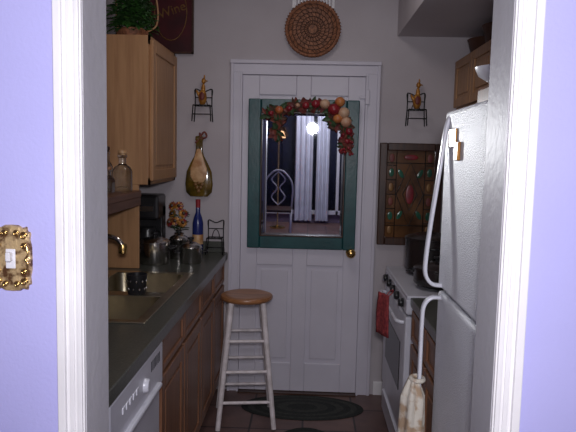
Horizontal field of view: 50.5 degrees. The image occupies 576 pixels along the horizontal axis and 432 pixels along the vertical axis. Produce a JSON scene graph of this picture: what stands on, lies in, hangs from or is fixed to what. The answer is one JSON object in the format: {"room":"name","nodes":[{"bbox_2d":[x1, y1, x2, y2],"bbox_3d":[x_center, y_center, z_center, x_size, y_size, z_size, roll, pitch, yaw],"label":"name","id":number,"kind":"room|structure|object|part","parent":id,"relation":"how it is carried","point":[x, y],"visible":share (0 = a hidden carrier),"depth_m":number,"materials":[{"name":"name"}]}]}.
{"room":"kitchen","nodes":[
{"label":"kitchen","id":0,"kind":"room"},
{"bbox_2d":[106,0,125,33],"bbox_3d":[-1.122,-0.123,2.637,0.100,2.750,2.530,1,6,2],"label":"wall","id":1,"kind":"structure","parent":0,"point":[108,2],"depth_m":3.48,"materials":[{"name":"paint"}]},
{"bbox_2d":[107,190,140,214],"bbox_3d":[-0.933,-0.018,2.805,0.269,0.155,0.918,1,6,2],"label":"wall shelf","id":2,"kind":"object","parent":1,"relation":"attached to","point":[117,201],"visible":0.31,"depth_m":2.95,"materials":[{"name":"brown wood"}]},
{"bbox_2d":[107,146,112,175],"bbox_3d":[-0.932,-0.246,3.146,0.060,0.228,0.060,1,6,2],"label":"glass bottle","id":3,"kind":"object","parent":2,"relation":"on","point":[109,164],"visible":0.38,"depth_m":3.13,"materials":[{"name":"clear glass"}]},
{"bbox_2d":[107,167,114,192],"bbox_3d":[-0.883,-0.180,3.010,0.056,0.125,0.056,1,6,2],"label":"glass bottle","id":4,"kind":"object","parent":2,"relation":"on","point":[110,180],"visible":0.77,"depth_m":2.99,"materials":[{"name":"clear glass"}]},
{"bbox_2d":[112,150,132,191],"bbox_3d":[-0.848,-0.234,3.124,0.100,0.211,0.100,1,6,2],"label":"glass bottle","id":5,"kind":"object","parent":2,"relation":"on","point":[122,173],"visible":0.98,"depth_m":3.09,"materials":[{"name":"glass"}]},
{"bbox_2d":[188,240,223,252],"bbox_3d":[-0.766,0.298,2.671,0.629,0.100,2.519,1,6,2],"label":"backsplash","id":6,"kind":"structure","parent":1,"relation":"attached to","point":[211,243],"depth_m":3.90,"materials":[{"name":"laminate"}]},
{"bbox_2d":[0,0,575,431],"bbox_3d":[0.041,0.039,1.274,5.200,2.750,0.130,1,6,2],"label":"wall","id":7,"kind":"structure","parent":0,"point":[28,318],"depth_m":1.21,"materials":[{"name":"purple paint"}]},
{"bbox_2d":[0,224,32,290],"bbox_3d":[-0.558,0.086,1.224,0.083,0.137,0.022,1,6,2],"label":"light switch","id":8,"kind":"object","parent":7,"relation":"attached to","point":[16,253],"visible":1,"depth_m":1.23,"materials":[{"name":"gold metal"}]},
{"bbox_2d":[52,0,108,431],"bbox_3d":[-0.436,0.272,1.305,0.053,2.260,0.156,1,6,2],"label":"door frame","id":9,"kind":"structure","parent":7,"relation":"attached to","point":[66,14],"depth_m":1.23,"materials":[{"name":"white paint"}]},
{"bbox_2d":[470,0,545,431],"bbox_3d":[0.439,0.294,1.277,0.053,2.260,0.156,1,6,2],"label":"door frame","id":10,"kind":"structure","parent":7,"relation":"attached to","point":[529,15],"depth_m":1.20,"materials":[{"name":"white paint"}]},
{"bbox_2d":[199,389,388,431],"bbox_3d":[-0.019,1.514,0.634,5.200,0.060,6.960,1,6,2],"label":"floor","id":11,"kind":"structure","parent":0,"point":[235,418],"depth_m":3.56,"materials":[{"name":"tile"}]},
{"bbox_2d":[109,342,161,431],"bbox_3d":[-0.787,0.906,1.875,0.651,0.868,0.805,1,6,2],"label":"dishwasher","id":12,"kind":"object","parent":11,"relation":"on","point":[136,408],"visible":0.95,"depth_m":1.95,"materials":[{"name":"white plastic"}]},
{"bbox_3d":[-0.466,0.619,1.938,0.025,0.018,0.460,1,6,2],"label":"door handle","id":13,"kind":"part","parent":12,"relation":"part of","materials":[{"name":"white plastic"}]},
{"bbox_3d":[-0.501,0.928,1.967,0.028,0.580,0.595,1,6,2],"label":"door panel","id":14,"kind":"part","parent":12,"relation":"part of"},
{"bbox_2d":[159,264,223,431],"bbox_3d":[-0.761,0.781,3.131,0.634,0.868,1.699,1,6,2],"label":"base cabinet","id":15,"kind":"object","parent":11,"relation":"on","point":[192,349],"visible":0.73,"depth_m":2.93,"materials":[{"name":"brown wood"}]},
{"bbox_2d":[108,240,227,406],"bbox_3d":[-0.756,0.321,2.672,0.650,0.144,2.519,1,6,2],"label":"countertop","id":16,"kind":"structure","parent":15,"relation":"on","point":[130,346],"depth_m":2.23,"materials":[{"name":"laminate"}]},
{"bbox_2d":[108,234,126,253],"bbox_3d":[-0.886,0.204,2.727,0.302,0.257,0.178,1,6,2],"label":"faucet","id":17,"kind":"object","parent":16,"relation":"on","point":[122,248],"visible":0.24,"depth_m":2.76,"materials":[{"name":"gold metal"}]},
{"bbox_3d":[-0.879,0.139,2.780,0.268,0.123,0.022,1,6,2],"label":"spout","id":18,"kind":"part","parent":17,"relation":"part of","materials":[{"name":"silver metal"}]},
{"bbox_2d":[106,34,176,267],"bbox_3d":[-0.871,-0.364,3.554,0.326,1.233,0.639,1,6,2],"label":"upper cabinet","id":19,"kind":"object","parent":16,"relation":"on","point":[141,72],"visible":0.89,"depth_m":3.24,"materials":[{"name":"brown wood"}]},
{"bbox_3d":[-0.927,0.054,3.286,0.254,0.453,0.020,1,6,2],"label":"panel","id":20,"kind":"part","parent":19,"relation":"part of","materials":[{"name":"brown wood"}]},
{"bbox_2d":[116,27,148,34],"bbox_3d":[-0.864,-1.002,3.390,0.180,0.065,0.180,1,6,2],"label":"wicker basket","id":21,"kind":"object","parent":19,"relation":"on","point":[119,30],"depth_m":3.31,"materials":[{"name":"brown wicker"}]},
{"bbox_2d":[106,0,159,37],"bbox_3d":[-0.859,-1.158,3.379,0.304,0.378,0.316,-1,6,-20],"label":"potted fern","id":22,"kind":"object","parent":19,"relation":"on","point":[128,13],"visible":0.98,"depth_m":3.32,"materials":[{"name":"green plant"}]},
{"bbox_3d":[-0.834,-1.181,3.371,0.243,0.329,0.010,1,6,2],"label":"basket handle","id":23,"kind":"part","parent":22,"relation":"part of","materials":[{"name":"brown wicker"}]},
{"bbox_3d":[-0.723,-0.585,3.526,0.004,0.780,0.638,1,6,2],"label":"frame","id":24,"kind":"part","parent":19,"relation":"part of","materials":[{"name":"brown wood"}]},
{"bbox_3d":[-0.714,-0.585,3.522,0.020,0.740,0.580,1,6,2],"label":"cabinet door","id":25,"kind":"part","parent":19,"relation":"part of","materials":[{"name":"brown wood"}]},
{"bbox_2d":[148,0,193,53],"bbox_3d":[-0.723,-1.233,3.770,0.285,0.450,0.024,1,6,2],"label":"sign","id":26,"kind":"object","parent":19,"relation":"on","point":[176,17],"visible":0.88,"depth_m":3.77,"materials":[{"name":"brown wood"}]},
{"bbox_2d":[108,270,193,323],"bbox_3d":[-0.738,0.431,2.733,0.454,0.186,0.964,1,6,2],"label":"sink","id":27,"kind":"object","parent":16,"relation":"in","point":[123,307],"visible":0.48,"depth_m":2.66,"materials":[{"name":"silver metal"}]},
{"bbox_3d":[-0.736,0.458,2.479,0.361,0.182,0.380,1,6,2],"label":"bowl","id":28,"kind":"part","parent":27,"relation":"part of","materials":[{"name":"silver metal"}]},
{"bbox_2d":[126,272,146,295],"bbox_3d":[-0.666,0.299,2.688,0.094,0.088,0.092,1,6,2],"label":"cup","id":29,"kind":"object","parent":27,"relation":"on","point":[136,281],"visible":1,"depth_m":2.65,"materials":[{"name":"black plastic"}]},
{"bbox_3d":[-0.719,0.411,2.958,0.361,0.182,0.440,1,6,2],"label":"bowl","id":30,"kind":"part","parent":27,"relation":"part of","materials":[{"name":"silver metal"}]},
{"bbox_2d":[140,193,165,238],"bbox_3d":[-0.834,0.054,3.708,0.174,0.374,0.215,1,6,2],"label":"coffee maker","id":31,"kind":"object","parent":16,"relation":"on","point":[152,207],"visible":0.45,"depth_m":3.63,"materials":[{"name":"black plastic"}]},
{"bbox_2d":[140,231,176,265],"bbox_3d":[-0.757,0.177,3.463,0.183,0.181,0.224,7,8,44],"label":"stock pot","id":32,"kind":"object","parent":16,"relation":"on","point":[154,250],"visible":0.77,"depth_m":3.39,"materials":[{"name":"metal"}]},
{"bbox_3d":[-0.756,0.131,3.458,0.180,0.032,0.180,1,6,2],"label":"lid","id":33,"kind":"part","parent":32,"relation":"part of","materials":[{"name":"metal"}]},
{"bbox_2d":[169,229,189,259],"bbox_3d":[-0.651,0.165,3.639,0.114,0.176,0.183,1,6,2],"label":"pot","id":34,"kind":"object","parent":16,"relation":"on","point":[178,239],"visible":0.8,"depth_m":3.59,"materials":[{"name":"metal"}]},
{"bbox_2d":[166,201,189,233],"bbox_3d":[-0.685,0.071,3.802,0.145,0.329,0.125,1,6,2],"label":"sunflower bouquet","id":35,"kind":"object","parent":34,"relation":"in","point":[173,220],"visible":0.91,"depth_m":3.77,"materials":[{"name":"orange plant"}]},
{"bbox_3d":[-0.650,0.121,3.635,0.112,0.032,0.112,1,6,2],"label":"lid","id":36,"kind":"part","parent":34,"relation":"part of","materials":[{"name":"metal"}]},
{"bbox_2d":[173,237,208,264],"bbox_3d":[-0.556,0.193,3.498,0.198,0.151,0.129,1,6,2],"label":"saucepan","id":37,"kind":"object","parent":16,"relation":"on","point":[190,252],"visible":1,"depth_m":3.45,"materials":[{"name":"metal"}]},
{"bbox_3d":[-0.556,0.162,3.495,0.126,0.032,0.126,1,6,2],"label":"lid","id":38,"kind":"part","parent":37,"relation":"part of","materials":[{"name":"metal"}]},
{"bbox_2d":[192,199,202,249],"bbox_3d":[-0.565,0.064,3.827,0.070,0.342,0.070,1,6,2],"label":"wine bottle","id":39,"kind":"object","parent":16,"relation":"on","point":[197,225],"visible":0.7,"depth_m":3.80,"materials":[{"name":"blue glass"}]},
{"bbox_2d":[205,219,224,254],"bbox_3d":[-0.456,0.132,3.815,0.114,0.214,0.078,1,6,2],"label":"chair","id":40,"kind":"object","parent":16,"relation":"on","point":[212,236],"visible":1,"depth_m":3.84,"materials":[{"name":"black metal"}]},
{"bbox_3d":[-0.477,0.871,2.494,0.020,0.580,0.409,1,6,2],"label":"door","id":41,"kind":"part","parent":15,"relation":"part of","materials":[{"name":"brown wood"}]},
{"bbox_3d":[-0.468,0.498,2.457,0.020,0.130,0.409,1,6,2],"label":"drawer","id":42,"kind":"part","parent":15,"relation":"part of","materials":[{"name":"brown wood"}]},
{"bbox_3d":[-0.462,0.828,2.919,0.020,0.580,0.414,1,6,2],"label":"door","id":43,"kind":"part","parent":15,"relation":"part of","materials":[{"name":"brown wood"}]},
{"bbox_3d":[-0.453,0.455,2.882,0.020,0.130,0.414,1,6,2],"label":"drawer","id":44,"kind":"part","parent":15,"relation":"part of","materials":[{"name":"brown wood"}]},
{"bbox_3d":[-0.447,0.787,3.337,0.020,0.580,0.394,1,6,2],"label":"door","id":45,"kind":"part","parent":15,"relation":"part of","materials":[{"name":"brown wood"}]},
{"bbox_3d":[-0.439,0.414,3.299,0.020,0.130,0.394,1,6,2],"label":"drawer","id":46,"kind":"part","parent":15,"relation":"part of","materials":[{"name":"brown wood"}]},
{"bbox_3d":[-0.432,0.746,3.747,0.020,0.580,0.399,1,6,2],"label":"door","id":47,"kind":"part","parent":15,"relation":"part of","materials":[{"name":"brown wood"}]},
{"bbox_3d":[-0.424,0.373,3.710,0.020,0.130,0.399,1,6,2],"label":"drawer","id":48,"kind":"part","parent":15,"relation":"part of","materials":[{"name":"brown wood"}]},
{"bbox_2d":[215,289,275,430],"bbox_3d":[-0.244,0.813,3.528,0.340,0.740,0.340,1,6,-6],"label":"bar stool","id":49,"kind":"object","parent":11,"relation":"on","point":[235,296],"visible":1,"depth_m":3.41,"materials":[{"name":"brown wood"}]},
{"bbox_3d":[-0.379,0.814,3.636,0.127,0.710,0.034,6,7,37],"label":"leg","id":50,"kind":"part","parent":49,"relation":"part of","materials":[{"name":"white paint"}]},
{"bbox_3d":[-0.352,0.839,3.397,0.089,0.709,0.108,1,6,2],"label":"leg","id":51,"kind":"part","parent":49,"relation":"part of","materials":[{"name":"white paint"}]},
{"bbox_3d":[-0.236,0.461,3.493,0.300,0.033,0.300,1,6,2],"label":"seat","id":52,"kind":"part","parent":49,"relation":"part of","materials":[{"name":"brown wood"}]},
{"bbox_3d":[-0.138,0.817,3.663,0.034,0.710,0.126,6,7,37],"label":"leg","id":53,"kind":"part","parent":49,"relation":"part of","materials":[{"name":"white paint"}]},
{"bbox_3d":[-0.110,0.842,3.424,0.127,0.710,0.034,6,7,37],"label":"leg","id":54,"kind":"part","parent":49,"relation":"part of","materials":[{"name":"white paint"}]},
{"bbox_2d":[237,389,355,396],"bbox_3d":[0.055,1.148,3.963,0.762,0.010,0.060,1,6,2],"label":"threshold","id":55,"kind":"object","parent":11,"relation":"on","point":[249,391],"visible":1,"depth_m":3.94,"materials":[{"name":"brown wood"}]},
{"bbox_2d":[241,395,362,420],"bbox_3d":[0.087,1.172,3.743,0.750,0.005,0.370,1,6,2],"label":"door mat","id":56,"kind":"object","parent":11,"relation":"on","point":[289,407],"visible":0.98,"depth_m":3.72,"materials":[{"name":"black fabric"}]},
{"bbox_2d":[285,427,323,431],"bbox_3d":[0.086,1.247,2.997,0.480,0.005,0.940,1,6,2],"label":"door mat","id":57,"kind":"object","parent":11,"relation":"on","point":[304,429],"visible":1,"depth_m":3.42,"materials":[{"name":"black fabric"}]},
{"bbox_2d":[380,266,443,431],"bbox_3d":[0.884,0.718,3.177,0.764,1.060,0.764,1,6,2],"label":"range","id":58,"kind":"object","parent":11,"relation":"on","point":[396,348],"visible":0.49,"depth_m":3.05,"materials":[{"name":"white metal"}]},
{"bbox_2d":[376,289,393,337],"bbox_3d":[0.482,0.476,3.037,0.050,0.235,0.117,-2,7,-29],"label":"dish towel","id":59,"kind":"object","parent":58,"relation":"hanging from","point":[382,309],"visible":1,"depth_m":3.02,"materials":[{"name":"red fabric"}]},
{"bbox_3d":[0.550,0.348,3.444,0.024,0.042,0.042,1,6,2],"label":"control knob","id":60,"kind":"part","parent":58,"relation":"part of","materials":[{"name":"black plastic"}]},
{"bbox_3d":[0.545,0.363,3.300,0.024,0.042,0.042,1,6,2],"label":"control knob","id":61,"kind":"part","parent":58,"relation":"part of","materials":[{"name":"black plastic"}]},
{"bbox_3d":[0.554,1.085,3.225,0.028,0.155,0.744,1,6,2],"label":"storage drawer","id":62,"kind":"part","parent":58,"relation":"part of","materials":[{"name":"white metal"}]},
{"bbox_3d":[0.540,0.377,3.156,0.024,0.042,0.042,1,6,2],"label":"control knob","id":63,"kind":"part","parent":58,"relation":"part of","materials":[{"name":"black plastic"}]},
{"bbox_2d":[380,285,411,426],"bbox_3d":[0.539,0.711,3.189,0.074,0.575,0.744,1,6,2],"label":"oven","id":64,"kind":"object","parent":58,"relation":"in","point":[396,348],"depth_m":3.03,"materials":[{"name":"white metal"}]},
{"bbox_3d":[0.535,0.392,3.011,0.024,0.042,0.042,1,6,2],"label":"control knob","id":65,"kind":"part","parent":58,"relation":"part of","materials":[{"name":"black plastic"}]},
{"bbox_3d":[0.573,0.379,3.155,0.042,0.075,0.760,1,6,2],"label":"control panel","id":66,"kind":"part","parent":58,"relation":"part of","materials":[{"name":"white metal"}]},
{"bbox_3d":[0.529,0.406,2.867,0.024,0.042,0.042,1,6,2],"label":"control knob","id":67,"kind":"part","parent":58,"relation":"part of","materials":[{"name":"black plastic"}]},
{"bbox_2d":[386,266,443,299],"bbox_3d":[0.914,0.345,3.139,0.720,0.020,0.764,1,6,2],"label":"cooktop","id":68,"kind":"object","parent":58,"relation":"in","point":[401,279],"depth_m":3.02,"materials":[{"name":"white metal"}]},
{"bbox_2d":[404,228,440,272],"bbox_3d":[0.763,0.177,3.289,0.269,0.236,0.269,-4,8,-43],"label":"pot","id":69,"kind":"object","parent":58,"relation":"on","point":[414,242],"visible":0.5,"depth_m":3.20,"materials":[{"name":"black metal"}]},
{"bbox_3d":[0.765,0.103,3.281,0.265,0.032,0.265,1,6,2],"label":"lid","id":70,"kind":"part","parent":69,"relation":"part of","materials":[{"name":"black metal"}]},
{"bbox_2d":[407,256,439,287],"bbox_3d":[0.720,0.260,2.947,0.228,0.136,0.243,0,6,-15],"label":"kettle","id":71,"kind":"object","parent":58,"relation":"on","point":[433,266],"visible":0.59,"depth_m":2.88,"materials":[{"name":"black metal"}]},
{"bbox_3d":[0.721,0.236,2.944,0.224,0.032,0.224,1,6,2],"label":"lid","id":72,"kind":"part","parent":71,"relation":"part of","materials":[{"name":"black metal"}]},
{"bbox_2d":[409,298,437,431],"bbox_3d":[0.894,0.865,2.462,0.720,0.910,0.680,1,6,2],"label":"base cabinet","id":73,"kind":"object","parent":11,"relation":"on","point":[430,318],"visible":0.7,"depth_m":2.42,"materials":[{"name":"brown wood"}]},
{"bbox_3d":[0.554,0.882,2.642,0.020,0.575,0.320,1,6,2],"label":"door","id":74,"kind":"part","parent":73,"relation":"part of","materials":[{"name":"brown wood"}]},
{"bbox_3d":[0.562,0.509,2.605,0.020,0.135,0.320,1,6,2],"label":"drawer","id":75,"kind":"part","parent":73,"relation":"part of","materials":[{"name":"brown wood"}]},
{"bbox_2d":[410,298,437,342],"bbox_3d":[0.903,0.432,2.419,0.720,0.040,0.680,1,6,2],"label":"countertop","id":76,"kind":"structure","parent":73,"relation":"on","point":[430,318],"depth_m":2.52,"materials":[{"name":"laminate"}]},
{"bbox_3d":[0.542,0.914,2.314,0.020,0.575,0.320,1,6,2],"label":"door","id":77,"kind":"part","parent":73,"relation":"part of","materials":[{"name":"brown wood"}]},
{"bbox_3d":[0.551,0.541,2.277,0.020,0.135,0.320,1,6,2],"label":"drawer","id":78,"kind":"part","parent":73,"relation":"part of","materials":[{"name":"brown wood"}]},
{"bbox_2d":[417,100,487,431],"bbox_3d":[0.815,0.535,1.719,0.796,1.710,0.650,1,6,2],"label":"refrigerator","id":79,"kind":"object","parent":11,"relation":"on","point":[463,184],"visible":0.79,"depth_m":1.76,"materials":[{"name":"metal"}]},
{"bbox_2d":[397,373,425,431],"bbox_3d":[0.410,0.738,2.035,0.096,0.420,0.120,1,6,2],"label":"dish towel","id":80,"kind":"object","parent":79,"relation":"hanging from","point":[411,418],"visible":0.94,"depth_m":1.99,"materials":[{"name":"beige fabric"}]},
{"bbox_3d":[0.462,0.532,2.012,0.070,0.552,0.026,1,6,2],"label":"fridge handle","id":81,"kind":"part","parent":79,"relation":"part of","materials":[{"name":"white metal"}]},
{"bbox_3d":[0.506,0.773,1.753,0.062,0.996,0.650,1,6,2],"label":"fresh food door","id":82,"kind":"part","parent":79,"relation":"part of","materials":[{"name":"white metal"}]},
{"bbox_2d":[448,128,460,160],"bbox_3d":[0.497,-0.215,1.831,0.010,0.095,0.140,1,6,2],"label":"magnet","id":83,"kind":"object","parent":79,"relation":"attached to","point":[452,142],"visible":1,"depth_m":1.81,"materials":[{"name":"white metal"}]},
{"bbox_2d":[423,100,487,321],"bbox_3d":[0.494,-0.020,1.675,0.121,0.572,0.650,1,6,2],"label":"freezer","id":84,"kind":"object","parent":79,"relation":"in","point":[463,184],"depth_m":1.73,"materials":[{"name":"white metal"}]},
{"bbox_2d":[477,85,488,102],"bbox_3d":[0.774,-0.353,1.818,0.350,0.074,0.260,1,6,2],"label":"bread box","id":85,"kind":"object","parent":79,"relation":"on","point":[483,93],"visible":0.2,"depth_m":1.88,"materials":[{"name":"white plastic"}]},
{"bbox_2d":[475,64,489,82],"bbox_3d":[0.656,-0.421,1.835,0.184,0.050,0.184,1,6,2],"label":"serving bowl","id":86,"kind":"object","parent":85,"relation":"on","point":[483,71],"visible":0.11,"depth_m":1.81,"materials":[{"name":"white ceramic"}]},
{"bbox_2d":[137,0,470,393],"bbox_3d":[0.153,-0.221,3.904,2.560,2.750,0.100,1,6,2],"label":"wall","id":87,"kind":"structure","parent":0,"point":[224,30],"depth_m":3.79,"materials":[{"name":"paint"}]},
{"bbox_2d":[185,131,212,196],"bbox_3d":[-0.560,-0.327,3.847,0.176,0.416,0.044,1,6,2],"label":"bottle","id":88,"kind":"object","parent":87,"relation":"attached to","point":[198,183],"visible":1,"depth_m":3.84,"materials":[{"name":"green glass"}]},
{"bbox_3d":[-0.561,-0.315,3.833,0.104,0.215,0.012,1,6,2],"label":"cream neck panel","id":89,"kind":"part","parent":88,"relation":"part of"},
{"bbox_2d":[191,75,212,121],"bbox_3d":[-0.530,-0.731,3.784,0.124,0.287,0.084,1,6,2],"label":"chair","id":90,"kind":"object","parent":87,"relation":"attached to","point":[202,96],"visible":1,"depth_m":3.77,"materials":[{"name":"black metal"}]},
{"bbox_2d":[227,63,233,390],"bbox_3d":[-0.367,0.096,3.889,0.020,2.098,0.030,1,6,2],"label":"backband","id":91,"kind":"object","parent":87,"relation":"attached to","point":[232,64],"visible":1,"depth_m":3.85,"materials":[{"name":"white paint"}]},
{"bbox_2d":[236,72,242,390],"bbox_3d":[-0.310,0.124,3.889,0.012,2.046,0.030,1,6,2],"label":"door frame","id":92,"kind":"object","parent":87,"relation":"attached to","point":[241,81],"visible":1,"depth_m":3.86,"materials":[{"name":"white paint"}]},
{"bbox_2d":[238,75,365,392],"bbox_3d":[0.078,0.135,3.882,0.762,2.018,0.020,1,6,2],"label":"door","id":93,"kind":"structure","parent":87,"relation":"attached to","point":[312,311],"depth_m":3.91,"materials":[{"name":"white paint"}]},
{"bbox_2d":[247,98,359,249],"bbox_3d":[0.090,-0.253,3.802,0.682,0.931,0.028,1,7,2],"label":"wall mirror","id":94,"kind":"object","parent":93,"relation":"attached to","point":[302,191],"visible":0.78,"depth_m":3.81,"materials":[{"name":"teal paint"}]},
{"bbox_3d":[0.090,-0.254,3.808,0.526,0.775,0.012,1,7,2],"label":"glass","id":95,"kind":"part","parent":94,"relation":"part of","materials":[{"name":"mirror"}]},
{"bbox_2d":[259,96,354,155],"bbox_3d":[0.116,-0.548,3.695,0.586,0.355,0.092,1,6,2],"label":"garland","id":96,"kind":"object","parent":94,"relation":"attached to","point":[337,118],"visible":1,"depth_m":3.68,"materials":[{"name":"green plant"}]},
{"bbox_2d":[346,249,355,257],"bbox_3d":[0.394,0.234,3.834,0.060,0.060,0.072,1,6,2],"label":"handle","id":97,"kind":"object","parent":93,"relation":"attached to","point":[350,253],"visible":1,"depth_m":3.80,"materials":[{"name":"gold metal"}]},
{"bbox_2d":[360,90,369,104],"bbox_3d":[0.472,-0.733,3.762,0.060,0.090,0.020,1,6,2],"label":"latch","id":98,"kind":"object","parent":93,"relation":"attached to","point":[366,97],"visible":1,"depth_m":3.75,"materials":[{"name":"white paint"}]},
{"bbox_2d":[230,59,381,394],"bbox_3d":[0.086,0.096,3.872,0.933,2.122,0.032,1,6,2],"label":"door frame","id":99,"kind":"structure","parent":87,"relation":"attached to","point":[372,78],"depth_m":3.81,"materials":[{"name":"white paint"}]},
{"bbox_2d":[284,0,340,56],"bbox_3d":[0.151,-1.144,3.730,0.348,0.348,0.036,1,6,2],"label":"woven tray","id":100,"kind":"object","parent":87,"relation":"attached to","point":[312,28],"visible":1,"depth_m":3.73,"materials":[{"name":"brown wicker"}]},
{"bbox_2d":[292,0,334,10],"bbox_3d":[0.158,-1.375,3.733,0.260,0.240,0.012,1,6,2],"label":"air vent","id":101,"kind":"object","parent":87,"relation":"in","point":[293,1],"visible":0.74,"depth_m":3.74,"materials":[{"name":"white paint"}]},
{"bbox_2d":[355,74,367,395],"bbox_3d":[0.466,0.144,3.864,0.012,2.046,0.030,1,6,2],"label":"door frame","id":102,"kind":"object","parent":87,"relation":"attached to","point":[365,121],"visible":1,"depth_m":3.85,"materials":[{"name":"white paint"}]},
{"bbox_2d":[366,66,380,395],"bbox_3d":[0.539,0.120,3.859,0.020,2.098,0.030,1,6,2],"label":"backband","id":103,"kind":"object","parent":87,"relation":"attached to","point":[379,67],"visible":1,"depth_m":3.84,"materials":[{"name":"white paint"}]},
{"bbox_2d":[372,381,381,394],"bbox_3d":[0.925,1.128,3.954,0.750,0.090,0.014,1,6,2],"label":"baseboard","id":104,"kind":"structure","parent":87,"relation":"attached to","point":[377,385],"depth_m":3.96,"materials":[{"name":"white paint"}]},
{"bbox_2d":[376,143,442,244],"bbox_3d":[0.763,-0.134,3.826,0.392,0.640,0.030,1,6,2],"label":"stained glass","id":105,"kind":"object","parent":87,"relation":"attached to","point":[407,171],"visible":0.96,"depth_m":3.82,"materials":[{"name":"brown glass"}]},
{"bbox_3d":[0.763,-0.135,3.834,0.296,0.544,0.011,1,6,2],"label":"glass panel","id":106,"kind":"part","parent":105,"relation":"part of","materials":[{"name":"glass"}]},
{"bbox_2d":[405,79,426,126],"bbox_3d":[0.791,-0.696,3.740,0.124,0.287,0.084,1,6,2],"label":"chair","id":107,"kind":"object","parent":87,"relation":"attached to","point":[416,100],"visible":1,"depth_m":3.73,"materials":[{"name":"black metal"}]},
{"bbox_2d":[397,0,493,37],"bbox_3d":[0.984,-1.237,2.789,0.680,0.470,1.860,1,6,2],"label":"soffit","id":108,"kind":"structure","parent":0,"point":[416,18],"depth_m":3.28,"materials":[{"name":"paint"}]},
{"bbox_3d":[1.336,-0.060,2.556,0.100,2.750,2.530,1,6,2],"label":"wall","id":109,"kind":"structure","parent":0,"visible":0},
{"bbox_2d":[453,39,491,109],"bbox_3d":[1.156,-0.725,2.984,0.321,0.300,1.559,1,6,2],"label":"upper cabinet","id":110,"kind":"object","parent":109,"relation":"attached to","point":[467,84],"visible":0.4,"depth_m":3.39,"materials":[{"name":"brown wood"}]},
{"bbox_3d":[1.026,-0.785,3.561,0.020,0.280,0.380,1,6,2],"label":"cabinet door","id":111,"kind":"part","parent":110,"relation":"part of","materials":[{"name":"brown wood"}]},
{"bbox_2d":[467,36,484,51],"bbox_3d":[1.172,-0.978,3.542,0.256,0.090,0.256,1,6,2],"label":"storage basket","id":112,"kind":"object","parent":110,"relation":"on","point":[475,42],"visible":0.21,"depth_m":3.48,"materials":[{"name":"wicker"}]},
{"bbox_3d":[1.012,-0.747,3.173,0.020,0.280,0.380,1,6,2],"label":"cabinet door","id":113,"kind":"part","parent":110,"relation":"part of","materials":[{"name":"brown wood"}]},
{"bbox_2d":[482,22,491,42],"bbox_3d":[1.162,-0.958,3.243,0.256,0.110,0.256,1,6,2],"label":"storage basket","id":114,"kind":"object","parent":110,"relation":"on","point":[487,27],"visible":0.14,"depth_m":3.21,"materials":[{"name":"wicker"}]}
]}

